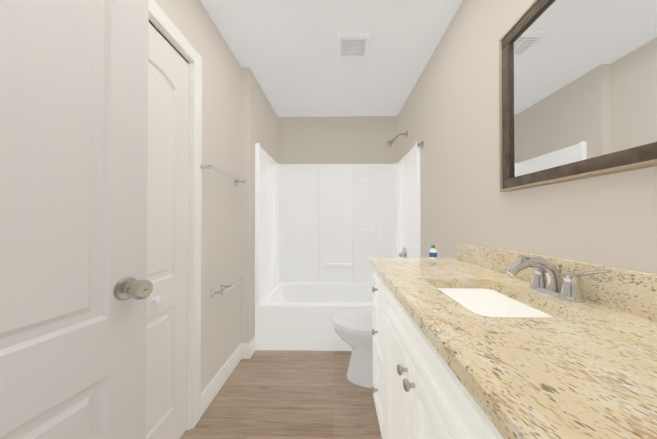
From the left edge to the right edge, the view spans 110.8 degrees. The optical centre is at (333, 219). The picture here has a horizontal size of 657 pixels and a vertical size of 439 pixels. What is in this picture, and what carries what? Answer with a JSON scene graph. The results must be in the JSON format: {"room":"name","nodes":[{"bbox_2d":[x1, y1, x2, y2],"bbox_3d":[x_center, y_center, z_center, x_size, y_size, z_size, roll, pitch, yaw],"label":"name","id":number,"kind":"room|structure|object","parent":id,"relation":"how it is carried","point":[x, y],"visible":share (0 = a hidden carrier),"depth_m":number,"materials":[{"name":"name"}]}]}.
{"room":"bathroom","nodes":[
{"label":"bathroom","id":0,"kind":"room"},
{"bbox_2d":[154,0,277,392],"bbox_3d":[-0.795,-0.069,1.284,0.170,2.420,3.010,0,0,1],"label":"wall","id":1,"kind":"structure","parent":0,"point":[239,118],"depth_m":1.62,"materials":[{"name":"beige paint"}]},
{"bbox_2d":[0,0,152,438],"bbox_3d":[-0.670,0.113,0.370,0.235,2.018,0.754,0,0,1],"label":"entry door","id":2,"kind":"structure","parent":1,"relation":"in","point":[76,287],"depth_m":0.56,"materials":[{"name":"grey wood"}]},
{"bbox_2d":[146,20,188,438],"bbox_3d":[-0.799,0.129,0.770,0.062,1.992,0.931,0,0,1],"label":"closet door","id":3,"kind":"structure","parent":1,"relation":"in","point":[167,248],"depth_m":1.08,"materials":[{"name":"beige wood"}]},
{"bbox_2d":[149,0,201,429],"bbox_3d":[-0.830,0.098,0.771,0.116,2.079,1.083,0,0,1],"label":"trim","id":4,"kind":"structure","parent":1,"relation":"attached to","point":[163,24],"depth_m":1.24,"materials":[{"name":"white wood"}]},
{"bbox_2d":[200,164,245,184],"bbox_3d":[-0.738,-0.302,1.550,0.076,0.054,0.534,0,0,1],"label":"towel rail","id":5,"kind":"object","parent":1,"relation":"attached to","point":[237,180],"visible":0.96,"depth_m":1.49,"materials":[{"name":"silver metal"}]},
{"bbox_2d":[211,279,242,296],"bbox_3d":[-0.738,0.469,1.588,0.075,0.044,0.312,0,0,1],"label":"paper holder","id":6,"kind":"object","parent":1,"relation":"attached to","point":[223,287],"visible":1,"depth_m":1.54,"materials":[{"name":"silver metal"}]},
{"bbox_2d":[201,337,254,415],"bbox_3d":[-0.018,1.079,0.957,1.533,0.120,2.038,0,0,1],"label":"baseboard","id":7,"kind":"structure","parent":1,"relation":"attached to","point":[222,375],"depth_m":1.60,"materials":[{"name":"white wood"}]},
{"bbox_2d":[180,350,381,438],"bbox_3d":[-0.007,1.170,1.132,1.900,0.060,3.650,0,0,1],"label":"floor","id":8,"kind":"structure","parent":0,"point":[284,394],"depth_m":1.42,"materials":[{"name":"brown wood"}]},
{"bbox_2d":[255,142,420,350],"bbox_3d":[0.037,0.237,2.378,1.458,1.822,0.787,0,0,1],"label":"bathtub","id":9,"kind":"object","parent":8,"relation":"on","point":[324,233],"visible":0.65,"depth_m":2.71,"materials":[{"name":"white acrylic"}]},
{"bbox_2d":[399,247,406,257],"bbox_3d":[0.681,0.472,2.373,0.126,0.375,0.171,0,0,1],"label":"shower valve","id":10,"kind":"object","parent":9,"relation":"attached to","point":[403,254],"visible":0.58,"depth_m":2.35,"materials":[{"name":"silver metal"}]},
{"bbox_2d":[332,309,372,387],"bbox_3d":[0.367,0.753,1.645,0.754,0.781,0.416,0,0,1],"label":"toilet","id":11,"kind":"object","parent":8,"relation":"on","point":[353,328],"visible":0.27,"depth_m":1.56,"materials":[{"name":"white ceramic"}]},
{"bbox_2d":[372,266,509,438],"bbox_3d":[0.469,0.704,0.662,0.546,0.864,1.445,0,0,1],"label":"bathroom vanity","id":12,"kind":"object","parent":8,"relation":"on","point":[417,394],"depth_m":0.64,"materials":[{"name":"painted wood"},{"name":"granite"},{"name":"satin nickel"}]},
{"bbox_2d":[370,258,656,438],"bbox_3d":[0.476,0.252,0.675,0.531,0.040,1.467,0,0,1],"label":"countertop","id":13,"kind":"structure","parent":12,"relation":"on","point":[581,370],"depth_m":0.38,"materials":[{"name":"beige stone"}]},
{"bbox_2d":[429,245,436,258],"bbox_3d":[0.596,0.195,1.358,0.043,0.081,0.043,0,0,1],"label":"bottle","id":14,"kind":"object","parent":13,"relation":"on","point":[433,253],"visible":1,"depth_m":1.34,"materials":[{"name":"white plastic"}]},
{"bbox_2d":[442,286,553,313],"bbox_3d":[0.481,0.333,0.717,0.300,0.147,0.400,0,0,1],"label":"sink","id":15,"kind":"object","parent":13,"relation":"in","point":[484,299],"depth_m":0.75,"materials":[{"name":"white ceramic"}]},
{"bbox_2d":[502,254,617,301],"bbox_3d":[0.625,0.173,0.704,0.172,0.115,0.275,0,0,1],"label":"faucet","id":16,"kind":"object","parent":13,"relation":"on","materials":[{"name":"silver metal"}]},
{"bbox_2d":[200,0,462,116],"bbox_3d":[-0.004,-1.318,1.377,1.900,0.080,3.200,0,0,1],"label":"ceiling","id":17,"kind":"structure","parent":0,"point":[285,51],"depth_m":1.68,"materials":[{"name":"white paint"}]},
{"bbox_2d":[337,33,370,58],"bbox_3d":[0.142,-1.266,1.666,0.233,0.020,0.233,0,0,1],"label":"ceiling vent","id":18,"kind":"object","parent":17,"relation":"in","point":[352,45],"visible":0.98,"depth_m":1.64,"materials":[{"name":"white plastic"}]},
{"bbox_2d":[278,116,396,163],"bbox_3d":[-0.053,-0.056,2.828,1.658,2.420,0.100,0,0,1],"label":"wall","id":19,"kind":"structure","parent":0,"point":[337,140],"depth_m":2.78,"materials":[{"name":"beige paint"}]},
{"bbox_2d":[397,0,656,273],"bbox_3d":[0.804,-0.068,1.330,0.100,2.420,3.150,0,0,1],"label":"wall","id":20,"kind":"structure","parent":0,"point":[448,114],"depth_m":1.11,"materials":[{"name":"beige paint"}]},
{"bbox_2d":[386,131,407,147],"bbox_3d":[0.658,-0.846,2.384,0.221,0.172,0.080,0,0,1],"label":"shower head","id":21,"kind":"object","parent":20,"relation":"attached to","point":[389,143],"visible":1,"depth_m":2.37},
{"bbox_2d":[417,141,423,148],"bbox_3d":[0.742,-0.643,1.951,0.041,0.068,0.068,0,0,1],"label":"rod flange","id":22,"kind":"object","parent":20,"relation":"attached to","point":[421,145],"visible":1,"depth_m":1.94,"materials":[{"name":"silver metal"}]},
{"bbox_2d":[456,242,656,321],"bbox_3d":[0.731,0.178,0.646,0.020,0.104,1.417,0,0,1],"label":"backsplash","id":23,"kind":"structure","parent":20,"relation":"attached to","point":[636,293],"depth_m":0.57,"materials":[{"name":"beige stone"}]},
{"bbox_2d":[499,0,656,191],"bbox_3d":[0.726,-0.452,0.551,0.031,0.660,0.864,0,0,1],"label":"mirror","id":24,"kind":"object","parent":20,"relation":"attached to","point":[577,89],"visible":1,"depth_m":0.68,"materials":[{"name":"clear mirror"}]}
]}

